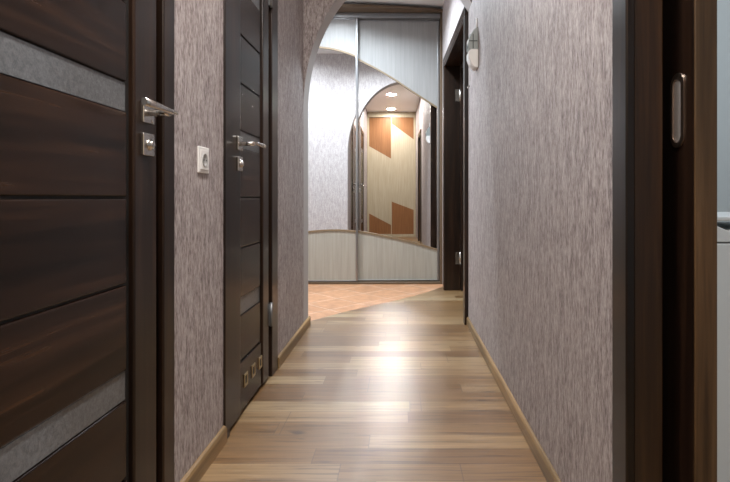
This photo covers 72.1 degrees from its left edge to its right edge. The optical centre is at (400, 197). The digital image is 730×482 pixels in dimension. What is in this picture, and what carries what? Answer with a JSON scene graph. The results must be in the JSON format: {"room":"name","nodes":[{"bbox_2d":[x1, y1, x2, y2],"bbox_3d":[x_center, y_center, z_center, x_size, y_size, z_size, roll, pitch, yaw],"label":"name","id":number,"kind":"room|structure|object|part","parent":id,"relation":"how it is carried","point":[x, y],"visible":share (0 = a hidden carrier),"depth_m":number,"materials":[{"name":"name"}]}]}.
{"room":"apartment hallway","nodes":[
{"label":"apartment hallway","id":0,"kind":"room"},
{"bbox_2d":[174,0,303,481],"bbox_3d":[-0.678,-0.510,0.785,0.120,2.720,4.770,0,0,0],"label":"wall","id":1,"kind":"structure","parent":0,"point":[198,24],"depth_m":1.60,"materials":[{"name":"paper"}]},
{"bbox_2d":[0,0,177,481],"bbox_3d":[-0.629,-0.188,0.874,0.178,2.075,0.957,0,0,0],"label":"door","id":2,"kind":"structure","parent":1,"relation":"in","point":[87,112],"depth_m":0.99,"materials":[{"name":"dark brown wood"},{"name":"frosted grey glass"},{"name":"metal"}]},
{"bbox_3d":[-0.635,-0.352,0.854,0.025,0.178,0.564,0,0,0],"label":"panel","id":3,"kind":"part","parent":2,"relation":"part of","materials":[{"name":"brown wood"}]},
{"bbox_3d":[-0.635,-0.098,0.854,0.025,0.190,0.564,0,0,0],"label":"panel","id":4,"kind":"part","parent":2,"relation":"part of","materials":[{"name":"brown wood"}]},
{"bbox_3d":[-0.635,0.099,0.854,0.025,0.191,0.564,0,0,0],"label":"panel","id":5,"kind":"part","parent":2,"relation":"part of","materials":[{"name":"brown wood"}]},
{"bbox_3d":[-0.635,0.295,0.854,0.025,0.191,0.564,0,0,0],"label":"panel","id":6,"kind":"part","parent":2,"relation":"part of","materials":[{"name":"brown wood"}]},
{"bbox_3d":[-0.635,0.548,0.854,0.025,0.174,0.564,0,0,0],"label":"panel","id":7,"kind":"part","parent":2,"relation":"part of","materials":[{"name":"brown wood"}]},
{"bbox_3d":[-0.611,-0.127,1.205,0.010,0.054,0.052,0,0,0],"label":"lock plate","id":8,"kind":"part","parent":2,"relation":"part of","materials":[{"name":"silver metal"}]},
{"bbox_3d":[-0.611,-0.204,1.205,0.010,0.052,0.052,0,0,0],"label":"handle","id":9,"kind":"part","parent":2,"relation":"part of","materials":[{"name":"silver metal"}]},
{"bbox_3d":[-0.574,-0.205,1.141,0.068,0.018,0.150,0,0,0],"label":"lever","id":10,"kind":"part","parent":2,"relation":"part of","materials":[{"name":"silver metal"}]},
{"bbox_3d":[-0.664,-0.154,1.320,0.107,2.009,0.064,0,0,0],"label":"casing","id":11,"kind":"part","parent":2,"relation":"part of","materials":[{"name":"brown wood"}]},
{"bbox_2d":[197,146,208,173],"bbox_3d":[-0.613,-0.116,1.555,0.011,0.082,0.082,0,0,0],"label":"wall socket","id":12,"kind":"object","parent":1,"relation":"attached to","point":[202,152],"visible":1,"depth_m":1.54,"materials":[{"name":"white plastic"}]},
{"bbox_2d":[180,425,226,481],"bbox_3d":[-0.611,0.821,1.546,0.014,0.058,0.387,0,0,0],"label":"baseboard","id":13,"kind":"structure","parent":1,"relation":"attached to","point":[200,466],"depth_m":1.56,"materials":[{"name":"brown wood"}]},
{"bbox_2d":[223,0,277,437],"bbox_3d":[-0.629,-0.188,2.111,0.178,2.075,0.745,0,0,0],"label":"door","id":14,"kind":"structure","parent":1,"relation":"in","point":[250,27],"depth_m":2.06,"materials":[{"name":"dark brown wood"},{"name":"frosted grey glass"},{"name":"metal"}]},
{"bbox_3d":[-0.664,-0.154,1.763,0.107,2.009,0.048,0,0,0],"label":"casing","id":15,"kind":"part","parent":14,"relation":"part of","materials":[{"name":"brown wood"}]},
{"bbox_3d":[-0.611,-0.127,1.893,0.010,0.054,0.052,0,0,0],"label":"lock plate","id":16,"kind":"part","parent":14,"relation":"part of","materials":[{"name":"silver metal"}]},
{"bbox_3d":[-0.611,-0.204,1.893,0.010,0.052,0.052,0,0,0],"label":"handle","id":17,"kind":"part","parent":14,"relation":"part of","materials":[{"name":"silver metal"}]},
{"bbox_3d":[-0.618,0.724,1.992,0.004,0.052,0.044,0,0,0],"label":"vent frame","id":18,"kind":"part","parent":14,"relation":"part of","materials":[{"name":"gold metal"}]},
{"bbox_3d":[-0.635,-0.731,2.070,0.025,0.187,0.288,0,0,0],"label":"panel","id":19,"kind":"part","parent":14,"relation":"part of","materials":[{"name":"brown wood"}]},
{"bbox_3d":[-0.635,-0.539,2.070,0.025,0.184,0.288,0,0,0],"label":"panel","id":20,"kind":"part","parent":14,"relation":"part of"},
{"bbox_3d":[-0.635,-0.352,2.070,0.025,0.178,0.288,0,0,0],"label":"panel","id":21,"kind":"part","parent":14,"relation":"part of","materials":[{"name":"brown wood"}]},
{"bbox_3d":[-0.635,-0.098,2.070,0.025,0.190,0.288,0,0,0],"label":"panel","id":22,"kind":"part","parent":14,"relation":"part of","materials":[{"name":"brown wood"}]},
{"bbox_3d":[-0.635,0.099,2.070,0.025,0.191,0.288,0,0,0],"label":"panel","id":23,"kind":"part","parent":14,"relation":"part of","materials":[{"name":"brown wood"}]},
{"bbox_3d":[-0.635,0.295,2.070,0.025,0.191,0.288,0,0,0],"label":"panel","id":24,"kind":"part","parent":14,"relation":"part of","materials":[{"name":"brown wood"}]},
{"bbox_3d":[-0.635,0.548,2.070,0.025,0.174,0.288,0,0,0],"label":"panel","id":25,"kind":"part","parent":14,"relation":"part of","materials":[{"name":"brown wood"}]},
{"bbox_3d":[-0.634,0.736,2.070,0.028,0.191,0.288,0,0,0],"label":"panel","id":26,"kind":"part","parent":14,"relation":"part of","materials":[{"name":"brown wood"}]},
{"bbox_3d":[-0.574,-0.205,1.945,0.068,0.018,0.127,0,0,0],"label":"lever","id":27,"kind":"part","parent":14,"relation":"part of","materials":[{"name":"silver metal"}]},
{"bbox_3d":[-0.618,0.724,2.094,0.004,0.052,0.044,0,0,0],"label":"vent frame","id":28,"kind":"part","parent":14,"relation":"part of","materials":[{"name":"gold metal"}]},
{"bbox_3d":[-0.618,0.724,2.196,0.004,0.052,0.044,0,0,0],"label":"vent frame","id":29,"kind":"part","parent":14,"relation":"part of","materials":[{"name":"gold metal"}]},
{"bbox_3d":[-0.664,-0.154,2.428,0.107,2.009,0.112,0,0,0],"label":"casing","id":30,"kind":"part","parent":14,"relation":"part of","materials":[{"name":"brown wood"}]},
{"bbox_2d":[278,316,309,367],"bbox_3d":[-0.611,0.821,2.913,0.014,0.058,0.858,0,0,0],"label":"baseboard","id":31,"kind":"structure","parent":1,"relation":"attached to","point":[294,340],"depth_m":2.81,"materials":[{"name":"brown wood"}]},
{"bbox_2d":[199,284,546,481],"bbox_3d":[-0.700,0.875,1.990,2.680,0.050,7.420,0,0,0],"label":"floor","id":32,"kind":"structure","parent":0,"point":[402,390],"depth_m":2.03,"materials":[{"name":"brown wood"}]},
{"bbox_2d":[308,4,442,283],"bbox_3d":[-0.753,-0.495,5.123,2.325,2.690,0.760,0,0,-1],"label":"wardrobe","id":33,"kind":"object","parent":32,"relation":"on","point":[375,101],"visible":0.47,"depth_m":4.97,"materials":[{"name":"grey wood"}]},
{"bbox_2d":[308,48,355,230],"bbox_3d":[-0.824,-0.561,4.920,0.756,1.869,0.006,0,0,-1],"label":"mirror","id":34,"kind":"object","parent":33,"relation":"attached to","point":[332,92],"depth_m":4.92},
{"bbox_3d":[-0.824,-0.469,4.920,0.800,2.589,0.030,0,0,-1],"label":"door","id":35,"kind":"part","parent":33,"relation":"part of","materials":[{"name":"grey mirror"}]},
{"bbox_2d":[358,60,436,248],"bbox_3d":[-0.040,-0.432,4.976,0.798,1.899,0.006,0,0,-1],"label":"mirror","id":36,"kind":"object","parent":33,"relation":"attached to","point":[397,128],"depth_m":4.97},
{"bbox_3d":[-0.040,-0.469,4.975,0.842,2.589,0.030,0,0,-1],"label":"door","id":37,"kind":"part","parent":33,"relation":"part of","materials":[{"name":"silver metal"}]},
{"bbox_3d":[0.395,-0.490,5.209,0.028,2.680,0.612,0,0,-1],"label":"panel","id":38,"kind":"part","parent":33,"relation":"part of","materials":[{"name":"brown wood"}]},
{"bbox_2d":[304,0,471,320],"bbox_3d":[-0.746,-0.510,3.250,2.388,2.720,0.160,0,0,0],"label":"wall","id":39,"kind":"structure","parent":0,"point":[318,14],"depth_m":3.20,"materials":[{"name":"paper"}]},
{"bbox_2d":[343,0,443,8],"bbox_3d":[0.230,-1.910,1.970,4.540,0.080,7.380,0,0,0],"label":"ceiling","id":40,"kind":"structure","parent":0,"point":[438,4],"depth_m":4.79,"materials":[{"name":"white paint"}]},
{"bbox_2d":[468,0,611,481],"bbox_3d":[0.473,-0.510,0.865,0.051,2.720,4.930,0,0,0],"label":"wall","id":41,"kind":"structure","parent":0,"point":[540,89],"depth_m":1.52,"materials":[{"name":"paper"}]},
{"bbox_2d":[466,18,477,70],"bbox_3d":[0.418,-0.903,2.944,0.059,0.295,0.088,0,0,0],"label":"wall lamp","id":42,"kind":"object","parent":41,"relation":"attached to","point":[472,43],"visible":1,"depth_m":2.90,"materials":[{"name":"white glass"}]},
{"bbox_2d":[466,317,560,481],"bbox_3d":[0.442,0.821,2.175,0.012,0.058,2.310,0,0,0],"label":"baseboard","id":43,"kind":"structure","parent":41,"relation":"attached to","point":[544,463],"depth_m":1.85,"materials":[{"name":"brown wood"}]},
{"bbox_2d":[612,0,716,481],"bbox_3d":[0.503,-0.198,0.925,0.146,2.095,1.750,0,0,0],"label":"door","id":44,"kind":"structure","parent":41,"relation":"in","point":[664,52],"depth_m":0.97,"materials":[{"name":"brown wood"}]},
{"bbox_3d":[0.439,-0.155,0.988,0.018,2.010,0.065,0,0,0],"label":"casing","id":45,"kind":"part","parent":44,"relation":"part of","materials":[{"name":"brown wood"}]},
{"bbox_3d":[0.535,-0.168,0.966,0.001,0.124,0.029,0,0,0],"label":"pull dish","id":46,"kind":"part","parent":44,"relation":"part of","materials":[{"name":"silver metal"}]},
{"bbox_3d":[0.533,-0.168,0.966,0.003,0.144,0.045,0,0,0],"label":"flush pull","id":47,"kind":"part","parent":44,"relation":"part of","materials":[{"name":"silver metal"}]},
{"bbox_2d":[442,0,729,283],"bbox_3d":[1.444,-0.510,2.256,2.112,2.720,6.712,0,0,0],"label":"wall","id":48,"kind":"structure","parent":0,"point":[723,6],"depth_m":2.42,"materials":[{"name":"grey paint"}]},
{"bbox_2d":[443,6,467,324],"bbox_3d":[0.768,-0.216,4.002,0.724,2.132,1.323,0,0,-1],"label":"door","id":49,"kind":"structure","parent":48,"relation":"in","point":[455,79],"depth_m":4.57,"materials":[{"name":"brown wood"}]},
{"bbox_3d":[0.402,-0.185,4.621,0.024,2.070,0.066,0,0,-2],"label":"casing","id":50,"kind":"part","parent":49,"relation":"part of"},
{"bbox_3d":[0.494,-0.185,3.365,0.142,2.070,0.064,0,0,-2],"label":"casing","id":51,"kind":"part","parent":49,"relation":"part of","materials":[{"name":"brown wood"}]},
{"bbox_3d":[1.570,0.875,2.280,1.860,0.050,6.760,0,0,0],"label":"floor","id":52,"kind":"structure","parent":0,"visible":0},
{"bbox_2d":[717,212,729,481],"bbox_3d":[1.070,0.450,1.525,0.700,0.800,0.450,0,0,0],"label":"base cabinet","id":53,"kind":"object","parent":52,"relation":"on","point":[723,228],"visible":0.06,"depth_m":1.30,"materials":[{"name":"white paint"}]},
{"bbox_3d":[1.070,0.095,1.309,0.692,0.042,0.018,0,0,0],"label":"drawer","id":54,"kind":"part","parent":53,"relation":"part of","materials":[{"name":"white paint"}]}
]}

